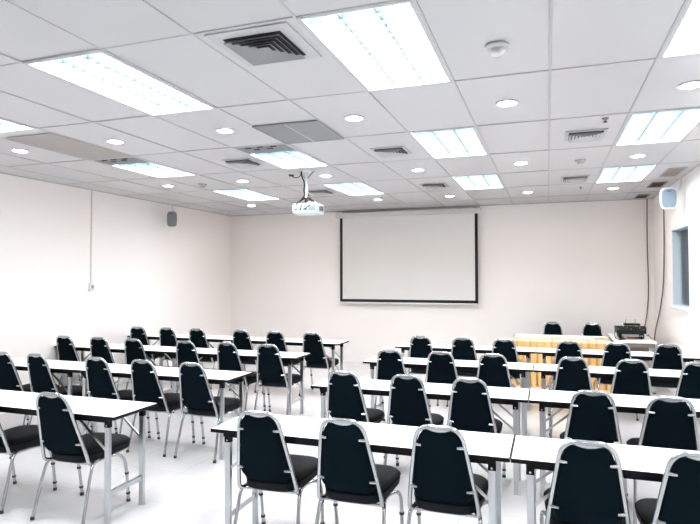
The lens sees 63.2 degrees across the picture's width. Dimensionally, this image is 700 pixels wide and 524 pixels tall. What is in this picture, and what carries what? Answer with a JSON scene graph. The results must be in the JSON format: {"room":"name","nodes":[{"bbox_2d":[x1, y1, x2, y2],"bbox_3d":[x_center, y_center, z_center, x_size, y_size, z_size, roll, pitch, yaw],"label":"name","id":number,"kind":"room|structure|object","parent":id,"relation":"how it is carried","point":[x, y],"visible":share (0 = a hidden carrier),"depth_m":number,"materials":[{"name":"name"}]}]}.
{"room":"lecture hall","nodes":[
{"label":"lecture hall","id":0,"kind":"room"},
{"bbox_2d":[0,173,230,413],"bbox_3d":[-4.886,0.203,5.620,0.150,3.277,13.820,-1,-1,19],"label":"wall","id":1,"kind":"structure","parent":0,"point":[152,275],"depth_m":8.59,"materials":[{"name":"paint"}]},
{"bbox_2d":[90,190,92,282],"bbox_3d":[-3.830,-0.378,8.423,0.017,1.372,0.028,-1,-1,19],"label":"conduit","id":2,"kind":"object","parent":1,"relation":"attached to","point":[91,228],"visible":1,"depth_m":8.42,"materials":[{"name":"grey"}]},
{"bbox_2d":[167,203,176,226],"bbox_3d":[-3.103,-0.823,9.936,0.170,0.419,0.150,0,-1,-9],"label":"wall speaker","id":3,"kind":"object","parent":1,"relation":"attached to","point":[171,216],"visible":1,"depth_m":9.87,"materials":[{"name":"grey plastic"}]},
{"bbox_2d":[168,213,175,224],"bbox_3d":[-3.092,-0.748,9.866,0.136,0.223,0.009,0,-1,-9],"label":"grille","id":4,"kind":"object","parent":3,"relation":"attached to","point":[171,216],"depth_m":9.86,"materials":[{"name":"grey"}]},
{"bbox_2d":[0,0,699,215],"bbox_3d":[-1.008,-1.338,4.311,8.265,0.334,14.020,-1,-1,19],"label":"ceiling","id":5,"kind":"structure","parent":0,"point":[568,65],"depth_m":4.22,"materials":[{"name":"tile"}]},
{"bbox_2d":[0,118,35,132],"bbox_3d":[-3.194,-1.228,4.476,0.594,0.128,1.194,-1,-1,19],"label":"ceiling light","id":6,"kind":"object","parent":5,"relation":"attached to","point":[6,126],"visible":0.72,"depth_m":4.94,"materials":[{"name":"white plastic"}]},
{"bbox_2d":[6,133,129,159],"bbox_3d":[-2.764,-1.135,5.658,0.530,0.012,1.040,-1,-1,19],"label":"ceiling panel","id":7,"kind":"object","parent":5,"relation":"in","point":[50,141],"visible":1,"depth_m":5.57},
{"bbox_2d":[106,139,124,143],"bbox_3d":[-2.233,-1.145,5.411,0.166,0.012,0.166,-1,-1,19],"label":"recessed light","id":8,"kind":"object","parent":5,"relation":"in","point":[113,141],"visible":1,"depth_m":5.39,"materials":[{"name":"white"}]},
{"bbox_2d":[22,50,216,115],"bbox_3d":[-1.494,-1.245,3.886,0.594,0.128,1.194,-1,-1,19],"label":"ceiling light","id":9,"kind":"object","parent":5,"relation":"attached to","point":[99,72],"visible":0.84,"depth_m":3.83,"materials":[{"name":"grey plastic"}]},
{"bbox_2d":[89,156,195,177],"bbox_3d":[-2.407,-1.174,6.742,0.594,0.128,1.194,-1,-1,19],"label":"ceiling light","id":10,"kind":"object","parent":5,"relation":"attached to","point":[134,164],"visible":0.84,"depth_m":6.75,"materials":[{"name":"grey plastic"}]},
{"bbox_2d":[216,128,234,133],"bbox_3d":[-1.100,-1.157,5.018,0.166,0.012,0.166,-1,-1,19],"label":"recessed light","id":11,"kind":"object","parent":5,"relation":"in","point":[219,130],"visible":1,"depth_m":5.00,"materials":[{"name":"white plastic"}]},
{"bbox_2d":[221,158,263,167],"bbox_3d":[-1.204,-1.109,6.399,0.350,0.032,0.350,-1,-1,19],"label":"ceiling vent","id":12,"kind":"object","parent":5,"relation":"in","point":[244,162],"visible":1,"depth_m":6.35,"materials":[{"name":"grey metal"}]},
{"bbox_2d":[212,189,278,200],"bbox_3d":[-1.619,-1.119,9.009,0.594,0.128,1.194,-1,-1,19],"label":"ceiling light","id":13,"kind":"object","parent":5,"relation":"attached to","point":[245,194],"visible":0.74,"depth_m":9.03,"materials":[{"name":"grey plastic"}]},
{"bbox_2d":[204,22,321,66],"bbox_3d":[-0.470,-1.190,3.173,0.480,0.032,0.480,-1,-1,19],"label":"ceiling vent","id":14,"kind":"object","parent":5,"relation":"in","point":[275,43],"visible":1,"depth_m":3.12,"materials":[{"name":"grey metal"}]},
{"bbox_2d":[232,143,329,168],"bbox_3d":[-0.706,-1.191,6.152,0.594,0.128,1.194,-1,-1,19],"label":"ceiling light","id":15,"kind":"object","parent":5,"relation":"attached to","point":[284,156],"visible":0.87,"depth_m":6.15,"materials":[{"name":"grey plastic"}]},
{"bbox_2d":[252,120,343,143],"bbox_3d":[-0.444,-1.152,5.076,0.600,0.016,0.660,-1,-1,19],"label":"ceiling vent","id":16,"kind":"object","parent":5,"relation":"in","point":[306,131],"visible":1,"depth_m":5.03,"materials":[{"name":"grey metal"}]},
{"bbox_2d":[289,170,314,209],"bbox_3d":[-0.584,-0.866,6.919,0.360,0.495,0.301,-1,-1,19],"label":"mount","id":17,"kind":"object","parent":5,"relation":"attached to","point":[305,188],"visible":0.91,"depth_m":6.92,"materials":[{"name":"white metal"}]},
{"bbox_2d":[292,203,323,215],"bbox_3d":[-0.490,-0.642,6.942,0.360,0.122,0.328,-1,-1,19],"label":"projector","id":18,"kind":"object","parent":17,"relation":"attached to","point":[314,208],"visible":1,"depth_m":6.81,"materials":[{"name":"white plastic"}]},
{"bbox_2d":[308,189,334,194],"bbox_3d":[-0.438,-1.055,8.661,0.350,0.032,0.350,-1,-1,19],"label":"ceiling vent","id":19,"kind":"object","parent":5,"relation":"in","point":[314,192],"visible":0.91,"depth_m":8.57,"materials":[{"name":"grey metal"}]},
{"bbox_2d":[322,182,384,195],"bbox_3d":[0.081,-1.137,8.419,0.594,0.128,1.194,-1,-1,19],"label":"ceiling light","id":20,"kind":"object","parent":5,"relation":"attached to","point":[354,188],"visible":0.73,"depth_m":8.43,"materials":[{"name":"grey plastic"}]},
{"bbox_2d":[344,115,363,121],"bbox_3d":[0.034,-1.169,4.624,0.166,0.012,0.166,-1,-1,19],"label":"recessed light","id":21,"kind":"object","parent":5,"relation":"in","point":[354,118],"visible":1,"depth_m":4.62,"materials":[{"name":"white"}]},
{"bbox_2d":[296,0,452,91],"bbox_3d":[0.207,-1.263,3.296,0.594,0.128,1.194,-1,-1,19],"label":"ceiling light","id":22,"kind":"object","parent":5,"relation":"attached to","point":[387,46],"visible":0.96,"depth_m":3.22,"materials":[{"name":"grey plastic"}]},
{"bbox_2d":[370,146,411,156],"bbox_3d":[0.423,-1.126,5.835,0.350,0.032,0.350,-1,-1,19],"label":"ceiling vent","id":23,"kind":"object","parent":5,"relation":"in","point":[395,151],"visible":1,"depth_m":5.79,"materials":[{"name":"grey metal"}]},
{"bbox_2d":[335,205,480,304],"bbox_3d":[1.055,-0.113,10.805,2.810,1.812,0.115,-1,-1,19],"label":"projection screen","id":24,"kind":"object","parent":5,"relation":"hanging from","point":[430,256],"visible":1,"depth_m":10.74,"materials":[{"name":"white fabric"}]},
{"bbox_2d":[420,183,448,188],"bbox_3d":[1.194,-1.073,8.056,0.350,0.032,0.350,-1,-1,19],"label":"ceiling vent","id":25,"kind":"object","parent":5,"relation":"in","point":[429,185],"visible":1,"depth_m":8.02,"materials":[{"name":"grey metal"}]},
{"bbox_2d":[408,127,488,158],"bbox_3d":[0.994,-1.209,5.562,0.594,0.128,1.194,-1,-1,19],"label":"ceiling light","id":26,"kind":"object","parent":5,"relation":"attached to","point":[459,142],"visible":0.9,"depth_m":5.54,"materials":[{"name":"grey plastic"}]},
{"bbox_2d":[451,174,504,189],"bbox_3d":[1.781,-1.154,7.829,0.594,0.128,1.194,-1,-1,19],"label":"ceiling light","id":27,"kind":"object","parent":5,"relation":"attached to","point":[490,181],"visible":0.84,"depth_m":7.84,"materials":[{"name":"grey plastic"}]},
{"bbox_2d":[485,41,508,57],"bbox_3d":[0.822,-1.178,3.182,0.132,0.060,0.132,-1,-1,19],"label":"smoke detector","id":28,"kind":"object","parent":5,"relation":"attached to","point":[497,49],"visible":1,"depth_m":3.15,"materials":[{"name":"grey plastic"}]},
{"bbox_2d":[495,99,518,106],"bbox_3d":[1.167,-1.181,4.231,0.166,0.012,0.166,-1,-1,19],"label":"recessed light","id":29,"kind":"object","parent":5,"relation":"in","point":[503,103],"visible":1,"depth_m":4.22,"materials":[{"name":"white plastic"}]},
{"bbox_2d":[561,175,589,182],"bbox_3d":[2.975,-1.089,7.514,0.350,0.032,0.350,-1,-1,19],"label":"ceiling vent","id":30,"kind":"object","parent":5,"relation":"in","point":[571,179],"visible":1,"depth_m":7.45,"materials":[{"name":"grey metal"}]},
{"bbox_2d":[564,128,607,142],"bbox_3d":[2.147,-1.145,5.186,0.350,0.032,0.350,-1,-1,19],"label":"ceiling vent","id":31,"kind":"object","parent":5,"relation":"in","point":[596,134],"visible":1,"depth_m":5.13,"materials":[{"name":"grey metal"}]},
{"bbox_2d":[595,165,657,182],"bbox_3d":[3.482,-1.172,7.239,0.594,0.128,1.194,-1,-1,19],"label":"ceiling light","id":32,"kind":"object","parent":5,"relation":"attached to","point":[627,173],"visible":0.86,"depth_m":7.24,"materials":[{"name":"grey plastic"}]},
{"bbox_2d":[614,108,699,145],"bbox_3d":[2.695,-1.226,4.972,0.594,0.128,1.194,-1,-1,19],"label":"ceiling light","id":33,"kind":"object","parent":5,"relation":"attached to","point":[666,126],"visible":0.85,"depth_m":4.96,"materials":[{"name":"grey plastic"}]},
{"bbox_2d":[647,181,667,187],"bbox_3d":[4.329,-1.089,8.021,0.190,0.012,0.460,-1,-1,19],"label":"ceiling vent","id":34,"kind":"object","parent":5,"relation":"in","point":[653,184],"visible":1,"depth_m":8.02,"materials":[{"name":"brown"}]},
{"bbox_2d":[659,167,687,176],"bbox_3d":[4.003,-1.112,7.054,0.200,0.012,0.600,-1,-1,19],"label":"ceiling vent","id":35,"kind":"object","parent":5,"relation":"in","point":[670,172],"visible":1,"depth_m":7.04,"materials":[{"name":"grey metal"}]},
{"bbox_2d":[658,0,699,58],"bbox_3d":[1.907,-1.280,2.705,0.594,0.128,1.194,-1,-1,19],"label":"ceiling light","id":36,"kind":"object","parent":5,"relation":"attached to","point":[684,39],"visible":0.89,"depth_m":3.08,"materials":[{"name":"grey plastic"}]},
{"bbox_2d":[677,81,699,89],"bbox_3d":[2.301,-1.192,3.837,0.166,0.012,0.166,-1,-1,19],"label":"recessed light","id":37,"kind":"object","parent":5,"relation":"in","point":[692,84],"visible":1,"depth_m":3.83,"materials":[{"name":"white"}]},
{"bbox_2d":[0,360,699,523],"bbox_3d":[-1.002,1.861,4.232,8.365,0.120,14.120,-1,-1,19],"label":"floor","id":38,"kind":"structure","parent":0,"point":[188,488],"depth_m":4.72,"materials":[{"name":"tile"}]},
{"bbox_2d":[0,424,56,513],"bbox_3d":[-2.616,1.352,4.378,0.466,0.911,0.649,-1,-1,19],"label":"banquet chair","id":39,"kind":"object","parent":38,"relation":"on","point":[16,440],"visible":0.86,"depth_m":4.31,"materials":[{"name":"fabric"}]},
{"bbox_2d":[0,352,59,424],"bbox_3d":[-3.558,1.399,6.239,0.466,0.911,0.649,-1,-1,19],"label":"banquet chair","id":40,"kind":"object","parent":38,"relation":"on","point":[9,377],"visible":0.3,"depth_m":5.99,"materials":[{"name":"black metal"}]},
{"bbox_2d":[12,358,96,432],"bbox_3d":[-3.595,1.484,6.296,1.800,0.745,0.460,-1,-1,19],"label":"folding table","id":41,"kind":"object","parent":38,"relation":"on","point":[56,366],"visible":0.39,"depth_m":6.03,"materials":[{"name":"white laminate"}]},
{"bbox_2d":[26,353,92,430],"bbox_3d":[-3.095,1.395,6.078,0.466,0.911,0.649,-1,-2,22],"label":"banquet chair","id":42,"kind":"object","parent":38,"relation":"on","point":[41,379],"visible":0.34,"depth_m":5.84,"materials":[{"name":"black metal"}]},
{"bbox_2d":[56,335,82,385],"bbox_3d":[-3.708,1.439,7.847,0.466,0.911,0.649,-1,-1,19],"label":"banquet chair","id":43,"kind":"object","parent":38,"relation":"on","point":[66,350],"visible":0.3,"depth_m":7.59,"materials":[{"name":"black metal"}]},
{"bbox_2d":[0,390,157,523],"bbox_3d":[-2.366,1.434,4.335,1.800,0.745,0.460,-1,-1,19],"label":"folding table","id":44,"kind":"object","parent":38,"relation":"on","point":[103,410],"visible":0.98,"depth_m":4.15,"materials":[{"name":"white laminate"}]},
{"bbox_2d":[30,392,130,523],"bbox_3d":[-1.941,1.345,4.143,0.466,0.911,0.649,-1,-1,17],"label":"banquet chair","id":45,"kind":"object","parent":38,"relation":"on","point":[59,432],"visible":0.95,"depth_m":3.94,"materials":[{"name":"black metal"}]},
{"bbox_2d":[90,337,122,390],"bbox_3d":[-3.180,1.434,7.663,0.466,0.911,0.649,-1,-1,17],"label":"banquet chair","id":46,"kind":"object","parent":38,"relation":"on","point":[99,346],"visible":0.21,"depth_m":7.40,"materials":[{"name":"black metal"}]},
{"bbox_2d":[54,342,178,392],"bbox_3d":[-3.113,1.517,7.684,1.800,0.745,0.460,-1,-1,19],"label":"folding table","id":47,"kind":"object","parent":38,"relation":"on","point":[81,346],"visible":0.38,"depth_m":7.59,"materials":[{"name":"white laminate"}]},
{"bbox_2d":[84,357,150,437],"bbox_3d":[-2.382,1.387,5.831,0.466,0.911,0.649,-1,-1,19],"label":"banquet chair","id":48,"kind":"object","parent":38,"relation":"on","point":[100,381],"visible":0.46,"depth_m":5.59,"materials":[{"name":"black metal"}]},
{"bbox_2d":[124,338,171,392],"bbox_3d":[-2.651,1.428,7.480,0.466,0.911,0.649,-1,-1,19],"label":"banquet chair","id":49,"kind":"object","parent":38,"relation":"on","point":[134,349],"visible":0.29,"depth_m":7.22,"materials":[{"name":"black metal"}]},
{"bbox_2d":[130,326,168,365],"bbox_3d":[-3.249,1.472,9.201,0.466,0.911,0.649,-1,-1,17],"label":"banquet chair","id":50,"kind":"object","parent":38,"relation":"on","point":[137,332],"visible":0.29,"depth_m":8.93,"materials":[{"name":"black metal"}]},
{"bbox_2d":[126,359,194,456],"bbox_3d":[-1.867,1.382,5.652,0.466,0.911,0.649,-1,-1,19],"label":"banquet chair","id":51,"kind":"object","parent":38,"relation":"on","point":[146,386],"visible":0.77,"depth_m":5.43,"materials":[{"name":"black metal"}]},
{"bbox_2d":[73,363,252,459],"bbox_3d":[-1.890,1.466,5.704,1.800,0.745,0.460,-1,-1,19],"label":"folding table","id":52,"kind":"object","parent":38,"relation":"on","point":[221,377],"visible":0.54,"depth_m":5.59,"materials":[{"name":"white laminate"}]},
{"bbox_2d":[159,327,177,360],"bbox_3d":[-2.720,1.466,9.017,0.466,0.911,0.649,-1,-1,19],"label":"banquet chair","id":53,"kind":"object","parent":38,"relation":"on","point":[167,336],"visible":0.27,"depth_m":8.76,"materials":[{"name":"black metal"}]},
{"bbox_2d":[127,333,231,360],"bbox_3d":[-2.644,1.550,9.034,1.800,0.745,0.460,-1,-1,19],"label":"folding table","id":54,"kind":"object","parent":38,"relation":"on","point":[151,336],"visible":0.26,"depth_m":8.96,"materials":[{"name":"white laminate"}]},
{"bbox_2d":[173,340,217,412],"bbox_3d":[-1.914,1.421,7.224,0.466,0.911,0.649,-1,-1,19],"label":"banquet chair","id":55,"kind":"object","parent":38,"relation":"on","point":[186,351],"visible":0.27,"depth_m":6.96,"materials":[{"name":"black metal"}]},
{"bbox_2d":[189,328,216,388],"bbox_3d":[-2.210,1.461,8.840,0.466,0.911,0.649,-1,-1,19],"label":"banquet chair","id":56,"kind":"object","parent":38,"relation":"on","point":[197,336],"visible":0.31,"depth_m":8.58,"materials":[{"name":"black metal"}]},
{"bbox_2d":[173,362,238,462],"bbox_3d":[-1.352,1.377,5.473,0.466,0.911,0.649,-1,-1,19],"label":"banquet chair","id":57,"kind":"object","parent":38,"relation":"on","point":[196,394],"visible":0.89,"depth_m":5.26,"materials":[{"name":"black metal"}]},
{"bbox_2d":[165,348,310,415],"bbox_3d":[-1.408,1.500,7.092,1.800,0.745,0.460,-1,-1,19],"label":"folding table","id":58,"kind":"object","parent":38,"relation":"on","point":[288,357],"visible":0.57,"depth_m":6.98,"materials":[{"name":"white laminate"}]},
{"bbox_2d":[217,342,265,410],"bbox_3d":[-1.356,1.415,7.030,0.466,0.911,0.649,-1,-2,22],"label":"banquet chair","id":59,"kind":"object","parent":38,"relation":"on","point":[228,358],"visible":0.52,"depth_m":6.80,"materials":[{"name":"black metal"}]},
{"bbox_2d":[229,330,256,392],"bbox_3d":[-1.501,1.454,8.594,0.466,0.911,0.649,-1,-1,19],"label":"banquet chair","id":60,"kind":"object","parent":38,"relation":"on","point":[241,339],"visible":0.41,"depth_m":8.34,"materials":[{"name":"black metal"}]},
{"bbox_2d":[254,344,301,414],"bbox_3d":[-0.865,1.410,6.860,0.466,0.911,0.649,-1,-1,17],"label":"banquet chair","id":61,"kind":"object","parent":38,"relation":"on","point":[270,368],"visible":0.91,"depth_m":6.64,"materials":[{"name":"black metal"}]},
{"bbox_2d":[233,410,324,523],"bbox_3d":[-0.450,1.329,3.605,0.466,0.911,0.649,-1,-1,17],"label":"banquet chair","id":62,"kind":"object","parent":38,"relation":"on","point":[266,462],"visible":0.94,"depth_m":3.39,"materials":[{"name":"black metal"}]},
{"bbox_2d":[262,331,299,392],"bbox_3d":[-0.991,1.448,8.417,0.466,0.911,0.649,-1,-1,17],"label":"banquet chair","id":63,"kind":"object","parent":38,"relation":"on","point":[276,338],"visible":0.35,"depth_m":8.15,"materials":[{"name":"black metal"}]},
{"bbox_2d":[226,337,348,388],"bbox_3d":[-0.939,1.532,8.443,1.800,0.745,0.460,-1,-1,19],"label":"folding table","id":64,"kind":"object","parent":38,"relation":"on","point":[331,344],"visible":0.38,"depth_m":8.33,"materials":[{"name":"white laminate"}]},
{"bbox_2d":[299,332,338,395],"bbox_3d":[-0.434,1.443,8.223,0.466,0.911,0.649,-1,-1,19],"label":"banquet chair","id":65,"kind":"object","parent":38,"relation":"on","point":[312,341],"visible":0.81,"depth_m":8.00,"materials":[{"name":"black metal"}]},
{"bbox_2d":[326,370,384,458],"bbox_3d":[0.042,1.362,4.990,0.466,0.911,0.649,-1,-1,19],"label":"banquet chair","id":66,"kind":"object","parent":38,"relation":"on","point":[345,398],"visible":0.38,"depth_m":4.75,"materials":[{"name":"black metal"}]},
{"bbox_2d":[315,417,403,523],"bbox_3d":[0.052,1.324,3.420,0.466,0.911,0.649,-1,-1,18],"label":"banquet chair","id":67,"kind":"object","parent":38,"relation":"on","point":[347,468],"visible":1,"depth_m":3.20,"materials":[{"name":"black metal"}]},
{"bbox_2d":[211,414,514,523],"bbox_3d":[0.057,1.408,3.462,1.800,0.745,0.460,-1,-1,19],"label":"folding table","id":68,"kind":"object","parent":38,"relation":"on","point":[492,449],"visible":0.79,"depth_m":3.37,"materials":[{"name":"white laminate"}]},
{"bbox_2d":[374,349,406,420],"bbox_3d":[0.524,1.395,6.378,0.466,0.911,0.649,-1,-1,19],"label":"banquet chair","id":69,"kind":"object","parent":38,"relation":"on","point":[390,363],"visible":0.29,"depth_m":6.12,"materials":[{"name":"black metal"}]},
{"bbox_2d":[384,374,443,465],"bbox_3d":[0.552,1.357,4.813,0.466,0.911,0.649,-1,-1,19],"label":"banquet chair","id":70,"kind":"object","parent":38,"relation":"on","point":[408,405],"visible":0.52,"depth_m":4.57,"materials":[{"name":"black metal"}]},
{"bbox_2d":[311,378,529,494],"bbox_3d":[0.585,1.441,4.845,1.800,0.745,0.460,-1,-1,19],"label":"folding table","id":71,"kind":"object","parent":38,"relation":"on","point":[437,391],"visible":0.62,"depth_m":4.71,"materials":[{"name":"white laminate"}]},
{"bbox_2d":[408,336,438,405],"bbox_3d":[1.021,1.428,7.719,0.466,0.911,0.649,-1,-1,19],"label":"banquet chair","id":72,"kind":"object","parent":38,"relation":"on","point":[420,346],"visible":0.43,"depth_m":7.47,"materials":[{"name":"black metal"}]},
{"bbox_2d":[425,351,457,410],"bbox_3d":[1.043,1.390,6.198,0.466,0.911,0.649,-1,-1,19],"label":"banquet chair","id":73,"kind":"object","parent":38,"relation":"on","point":[441,366],"visible":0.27,"depth_m":5.94,"materials":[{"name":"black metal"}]},
{"bbox_2d":[407,424,488,523],"bbox_3d":[0.567,1.319,3.273,0.466,0.911,0.649,-1,-1,19],"label":"banquet chair","id":74,"kind":"object","parent":38,"relation":"on","point":[442,478],"visible":0.94,"depth_m":3.04,"materials":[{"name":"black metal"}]},
{"bbox_2d":[363,356,533,435],"bbox_3d":[1.067,1.474,6.233,1.800,0.745,0.460,-1,-1,19],"label":"folding table","id":75,"kind":"object","parent":38,"relation":"on","point":[420,363],"visible":0.56,"depth_m":6.12,"materials":[{"name":"white laminate"}]},
{"bbox_2d":[446,337,477,406],"bbox_3d":[1.541,1.422,7.538,0.466,0.911,0.649,-1,-1,19],"label":"banquet chair","id":76,"kind":"object","parent":38,"relation":"on","point":[462,348],"visible":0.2,"depth_m":7.29,"materials":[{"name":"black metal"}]},
{"bbox_2d":[395,343,535,410],"bbox_3d":[1.536,1.506,7.584,1.800,0.745,0.460,-1,-1,19],"label":"folding table","id":77,"kind":"object","parent":38,"relation":"on","point":[527,351],"visible":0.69,"depth_m":7.43,"materials":[{"name":"white laminate"}]},
{"bbox_2d":[447,377,505,497],"bbox_3d":[1.019,1.352,4.650,0.466,0.911,0.649,-1,-1,19],"label":"banquet chair","id":78,"kind":"object","parent":38,"relation":"on","point":[470,406],"visible":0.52,"depth_m":4.41,"materials":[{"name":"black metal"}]},
{"bbox_2d":[477,353,512,387],"bbox_3d":[1.544,1.385,6.024,0.466,0.911,0.649,-1,-1,19],"label":"banquet chair","id":79,"kind":"object","parent":38,"relation":"on","point":[493,369],"visible":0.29,"depth_m":5.76,"materials":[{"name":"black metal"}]},
{"bbox_2d":[491,338,521,411],"bbox_3d":[2.022,1.417,7.371,0.466,0.911,0.649,-1,-1,19],"label":"banquet chair","id":80,"kind":"object","parent":38,"relation":"on","point":[507,348],"visible":0.3,"depth_m":7.10,"materials":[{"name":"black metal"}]},
{"bbox_2d":[543,322,562,334],"bbox_3d":[3.344,1.464,9.364,0.466,0.911,0.649,-1,-1,19],"label":"banquet chair","id":81,"kind":"object","parent":38,"relation":"on","point":[551,328],"visible":0.2,"depth_m":9.60,"materials":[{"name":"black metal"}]},
{"bbox_2d":[514,334,608,339],"bbox_3d":[3.273,1.534,8.843,1.355,0.745,0.520,-1,-1,19],"label":"folding table","id":82,"kind":"object","parent":38,"relation":"on","point":[516,335],"visible":0.39,"depth_m":8.87,"materials":[{"name":"white laminate"}]},
{"bbox_2d":[511,334,611,390],"bbox_3d":[3.259,1.532,8.811,1.490,0.736,0.591,-1,-1,19],"label":"table skirt","id":83,"kind":"object","parent":82,"relation":"attached to","point":[535,377],"visible":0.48,"depth_m":8.63,"materials":[{"name":"fabric"}]},
{"bbox_2d":[549,341,582,389],"bbox_3d":[2.736,1.410,7.123,0.466,0.911,0.649,-1,-1,19],"label":"banquet chair","id":84,"kind":"object","parent":38,"relation":"on","point":[564,348],"visible":0.34,"depth_m":6.86,"materials":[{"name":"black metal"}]},
{"bbox_2d":[548,357,592,437],"bbox_3d":[2.257,1.378,5.776,0.466,0.911,0.649,-1,-1,19],"label":"banquet chair","id":85,"kind":"object","parent":38,"relation":"on","point":[572,374],"visible":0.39,"depth_m":5.53,"materials":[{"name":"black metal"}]},
{"bbox_2d":[540,439,630,523],"bbox_3d":[1.236,1.311,2.988,0.466,0.911,0.649,-1,-1,19],"label":"banquet chair","id":86,"kind":"object","parent":38,"relation":"on","point":[588,486],"visible":0.98,"depth_m":2.75,"materials":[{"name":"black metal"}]},
{"bbox_2d":[582,323,602,335],"bbox_3d":[3.928,1.458,9.161,0.466,0.911,0.649,-1,-1,19],"label":"banquet chair","id":87,"kind":"object","parent":38,"relation":"on","point":[589,329],"visible":0.2,"depth_m":9.40,"materials":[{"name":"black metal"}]},
{"bbox_2d":[560,390,626,495],"bbox_3d":[1.763,1.339,4.170,0.466,0.911,0.649,-1,-1,19],"label":"banquet chair","id":88,"kind":"object","parent":38,"relation":"on","point":[592,416],"visible":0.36,"depth_m":3.92,"materials":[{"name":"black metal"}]},
{"bbox_2d":[511,435,699,523],"bbox_3d":[1.762,1.390,2.870,1.800,0.745,0.460,-1,-1,19],"label":"folding table","id":89,"kind":"object","parent":38,"relation":"on","point":[645,463],"visible":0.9,"depth_m":2.97,"materials":[{"name":"white laminate"}]},
{"bbox_2d":[533,363,680,437],"bbox_3d":[2.772,1.456,5.641,1.800,0.745,0.460,-1,-1,19],"label":"folding table","id":90,"kind":"object","parent":38,"relation":"on","point":[544,369],"visible":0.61,"depth_m":5.68,"materials":[{"name":"white laminate"}]},
{"bbox_2d":[529,389,699,497],"bbox_3d":[2.290,1.423,4.253,1.800,0.745,0.460,-1,-1,19],"label":"folding table","id":91,"kind":"object","parent":38,"relation":"on","point":[637,404],"visible":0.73,"depth_m":4.34,"materials":[{"name":"white laminate"}]},
{"bbox_2d":[593,342,638,420],"bbox_3d":[3.236,1.405,6.950,0.466,0.911,0.649,-1,-1,19],"label":"banquet chair","id":92,"kind":"object","parent":38,"relation":"on","point":[612,354],"visible":0.43,"depth_m":6.70,"materials":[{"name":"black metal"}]},
{"bbox_2d":[536,348,699,377],"bbox_3d":[3.241,1.489,6.992,1.800,0.745,0.460,-1,-1,19],"label":"folding table","id":93,"kind":"object","parent":38,"relation":"on","point":[687,357],"visible":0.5,"depth_m":6.92,"materials":[{"name":"white laminate"}]},
{"bbox_2d":[609,359,652,395],"bbox_3d":[2.744,1.373,5.607,0.466,0.911,0.649,-1,-1,19],"label":"banquet chair","id":94,"kind":"object","parent":38,"relation":"on","point":[631,377],"visible":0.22,"depth_m":5.35,"materials":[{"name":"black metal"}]},
{"bbox_2d":[607,333,656,393],"bbox_3d":[4.306,1.530,8.733,0.550,0.745,1.150,-1,-1,19],"label":"side table","id":95,"kind":"object","parent":38,"relation":"on","point":[635,344],"visible":0.38,"depth_m":8.30,"materials":[{"name":"white laminate"}]},
{"bbox_2d":[617,333,643,338],"bbox_3d":[4.248,1.112,8.624,0.340,0.085,0.314,-1,-1,19],"label":"amplifier","id":96,"kind":"object","parent":95,"relation":"on","point":[620,335],"visible":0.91,"depth_m":8.49,"materials":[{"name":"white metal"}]},
{"bbox_2d":[615,325,646,333],"bbox_3d":[4.226,1.018,8.578,0.397,0.100,0.300,-1,-1,19],"label":"mixer","id":97,"kind":"object","parent":96,"relation":"on","point":[618,329],"visible":1,"depth_m":8.49,"materials":[{"name":"black metal"}]},
{"bbox_2d":[625,396,699,523],"bbox_3d":[2.186,1.333,3.970,0.466,0.911,0.649,-1,-1,19],"label":"banquet chair","id":98,"kind":"object","parent":38,"relation":"on","point":[669,421],"visible":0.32,"depth_m":3.72,"materials":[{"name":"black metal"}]},
{"bbox_2d":[650,344,683,388],"bbox_3d":[3.737,1.399,6.776,0.466,0.911,0.649,-1,-1,19],"label":"banquet chair","id":99,"kind":"object","parent":38,"relation":"on","point":[665,356],"visible":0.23,"depth_m":6.53,"materials":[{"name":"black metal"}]},
{"bbox_2d":[635,451,699,523],"bbox_3d":[1.665,1.306,2.807,0.466,0.911,0.649,-1,-1,19],"label":"banquet chair","id":100,"kind":"object","parent":38,"relation":"on","point":[678,500],"visible":1,"depth_m":2.59,"materials":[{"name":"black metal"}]},
{"bbox_2d":[672,362,699,398],"bbox_3d":[3.263,1.367,5.427,0.466,0.911,0.649,-1,-1,19],"label":"banquet chair","id":101,"kind":"object","parent":38,"relation":"on","point":[688,386],"visible":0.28,"depth_m":5.20,"materials":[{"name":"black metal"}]},
{"bbox_2d":[230,199,654,368],"bbox_3d":[1.286,0.321,10.870,8.365,3.277,0.150,-1,-1,19],"label":"wall","id":102,"kind":"structure","parent":0,"point":[573,265],"depth_m":10.37,"materials":[{"name":"paint"}]},
{"bbox_2d":[644,199,648,325],"bbox_3d":[4.912,0.428,9.493,0.153,2.963,0.036,0,-1,12],"label":"cable","id":103,"kind":"object","parent":102,"relation":"attached to","point":[647,199],"visible":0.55,"depth_m":9.49,"materials":[{"name":"brown plastic"}]},
{"bbox_2d":[653,165,699,418],"bbox_3d":[2.875,0.123,2.927,0.150,3.277,13.820,-1,-1,19],"label":"wall","id":104,"kind":"structure","parent":0,"point":[682,329],"depth_m":7.62,"materials":[{"name":"paint"}]},
{"bbox_2d":[654,209,664,340],"bbox_3d":[4.832,0.411,8.877,0.040,2.967,0.974,-1,-1,19],"label":"cable","id":105,"kind":"object","parent":104,"relation":"attached to","point":[663,209],"visible":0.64,"depth_m":8.57,"materials":[{"name":"brown plastic"}]},
{"bbox_2d":[660,177,681,208],"bbox_3d":[4.164,-0.894,7.383,0.268,0.429,0.161,-1,-2,24],"label":"wall speaker","id":106,"kind":"object","parent":104,"relation":"attached to","point":[669,197],"visible":1,"depth_m":7.32,"materials":[{"name":"white plastic"}]},
{"bbox_2d":[662,189,676,206],"bbox_3d":[4.110,-0.823,7.324,0.172,0.239,0.009,-1,-2,24],"label":"grille","id":107,"kind":"object","parent":106,"relation":"attached to","point":[669,196],"depth_m":7.32,"materials":[{"name":"white plastic"}]},
{"bbox_2d":[670,222,690,312],"bbox_3d":[4.478,0.083,7.592,0.180,1.139,1.100,-1,-1,19],"label":"window","id":108,"kind":"structure","parent":104,"relation":"in","point":[680,234],"depth_m":7.99,"materials":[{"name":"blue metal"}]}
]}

